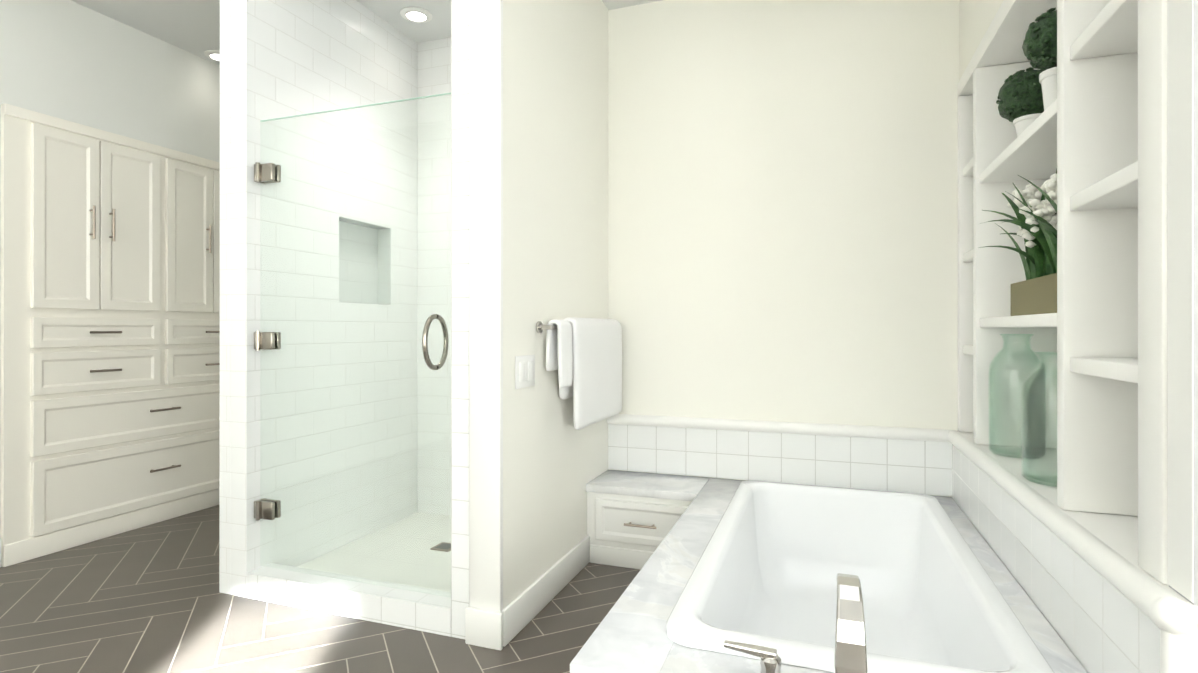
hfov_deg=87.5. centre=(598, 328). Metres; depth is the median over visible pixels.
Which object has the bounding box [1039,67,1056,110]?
pot
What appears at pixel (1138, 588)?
trim molding
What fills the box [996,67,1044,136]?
topiary
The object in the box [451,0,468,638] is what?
tile
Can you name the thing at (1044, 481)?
glass jar
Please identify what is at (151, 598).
floor
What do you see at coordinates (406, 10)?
recessed light
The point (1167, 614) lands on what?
cap
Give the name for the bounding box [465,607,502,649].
baseboard
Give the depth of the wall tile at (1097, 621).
1.48 m
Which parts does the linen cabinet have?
door, drawer, drawer, crown, drawer, drawer, door, door, drawer, drawer, door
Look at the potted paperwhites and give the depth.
1.84 m
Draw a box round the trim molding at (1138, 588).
[947,430,1177,619]
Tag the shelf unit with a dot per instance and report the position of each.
(1094, 133)
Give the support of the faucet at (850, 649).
on the bathtub
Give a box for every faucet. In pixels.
[724,640,780,672]
[834,573,867,672]
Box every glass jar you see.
[988,334,1045,458]
[1021,352,1056,486]
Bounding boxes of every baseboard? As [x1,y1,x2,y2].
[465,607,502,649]
[502,535,589,646]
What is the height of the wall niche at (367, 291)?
0.419 m
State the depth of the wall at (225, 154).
2.60 m
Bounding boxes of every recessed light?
[204,50,219,60]
[400,7,431,22]
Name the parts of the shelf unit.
shelf, shelf, shelf, shelf, shelf, shelf, shelf, shelf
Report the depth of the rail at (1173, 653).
1.00 m
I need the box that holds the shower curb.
[247,563,450,636]
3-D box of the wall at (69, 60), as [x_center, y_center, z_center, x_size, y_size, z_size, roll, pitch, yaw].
[-3.238,-0.281,1.752,0.120,2.760,5.352,0,0,20]
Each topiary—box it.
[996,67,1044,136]
[1022,8,1056,110]
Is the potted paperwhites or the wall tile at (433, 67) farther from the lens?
the wall tile at (433, 67)
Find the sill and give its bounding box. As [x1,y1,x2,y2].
[339,301,390,304]
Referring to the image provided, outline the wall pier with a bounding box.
[1169,0,1197,605]
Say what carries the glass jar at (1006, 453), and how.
on the shelf unit
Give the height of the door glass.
1.857 m
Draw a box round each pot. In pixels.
[1013,113,1041,136]
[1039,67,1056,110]
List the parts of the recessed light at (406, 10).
recessed ceiling light lens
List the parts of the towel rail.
post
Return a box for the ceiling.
[71,0,661,64]
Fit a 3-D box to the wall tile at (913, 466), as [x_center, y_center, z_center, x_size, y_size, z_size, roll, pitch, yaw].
[0.793,0.598,2.986,1.578,0.261,0.010,0,0,20]
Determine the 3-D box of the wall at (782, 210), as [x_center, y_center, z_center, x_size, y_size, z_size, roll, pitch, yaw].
[0.416,-0.280,3.182,3.258,2.760,0.100,0,0,20]
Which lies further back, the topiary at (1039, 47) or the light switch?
the light switch
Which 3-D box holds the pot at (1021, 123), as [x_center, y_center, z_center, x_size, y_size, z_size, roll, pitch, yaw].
[1.382,-0.631,1.999,0.100,0.080,0.098,0,0,20]
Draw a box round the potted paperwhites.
[978,169,1056,315]
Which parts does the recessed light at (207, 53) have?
recessed ceiling light lens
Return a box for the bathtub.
[570,470,1086,672]
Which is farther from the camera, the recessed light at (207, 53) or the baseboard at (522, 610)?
the recessed light at (207, 53)
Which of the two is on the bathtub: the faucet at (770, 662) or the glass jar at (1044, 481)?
the faucet at (770, 662)
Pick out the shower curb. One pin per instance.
(404, 606)
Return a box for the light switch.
[515,355,534,388]
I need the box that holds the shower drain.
[430,542,450,551]
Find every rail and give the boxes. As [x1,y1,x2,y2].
[536,317,621,429]
[607,414,951,441]
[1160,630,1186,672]
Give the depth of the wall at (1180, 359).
1.04 m
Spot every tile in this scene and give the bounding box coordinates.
[417,37,450,515]
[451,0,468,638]
[608,424,951,495]
[952,444,1159,672]
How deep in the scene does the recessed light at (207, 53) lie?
3.78 m
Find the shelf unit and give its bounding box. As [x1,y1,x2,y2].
[957,0,1197,624]
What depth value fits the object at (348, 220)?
3.25 m
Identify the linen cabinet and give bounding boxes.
[0,104,219,566]
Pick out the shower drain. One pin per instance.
(441, 546)
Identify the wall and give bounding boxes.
[0,0,219,374]
[219,0,230,593]
[230,0,416,597]
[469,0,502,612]
[503,0,607,608]
[608,0,959,496]
[959,0,1197,672]
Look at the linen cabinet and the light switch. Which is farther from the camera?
the linen cabinet
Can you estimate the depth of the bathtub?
2.16 m
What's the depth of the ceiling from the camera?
3.34 m
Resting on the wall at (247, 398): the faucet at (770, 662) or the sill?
the sill
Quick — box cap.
[1148,597,1196,634]
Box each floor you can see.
[0,505,640,672]
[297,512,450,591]
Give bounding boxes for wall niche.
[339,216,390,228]
[339,221,377,302]
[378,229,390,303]
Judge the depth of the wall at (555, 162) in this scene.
2.54 m
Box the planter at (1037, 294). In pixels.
[1011,273,1056,315]
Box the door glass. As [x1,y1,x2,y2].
[254,93,450,595]
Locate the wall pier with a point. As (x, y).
(1195, 111)
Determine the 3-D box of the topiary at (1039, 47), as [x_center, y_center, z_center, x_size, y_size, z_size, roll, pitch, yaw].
[1.306,-0.752,1.785,0.161,0.320,0.165,0,0,20]
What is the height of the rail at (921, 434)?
0.054 m
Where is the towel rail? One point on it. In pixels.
(584, 357)
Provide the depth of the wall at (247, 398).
2.91 m

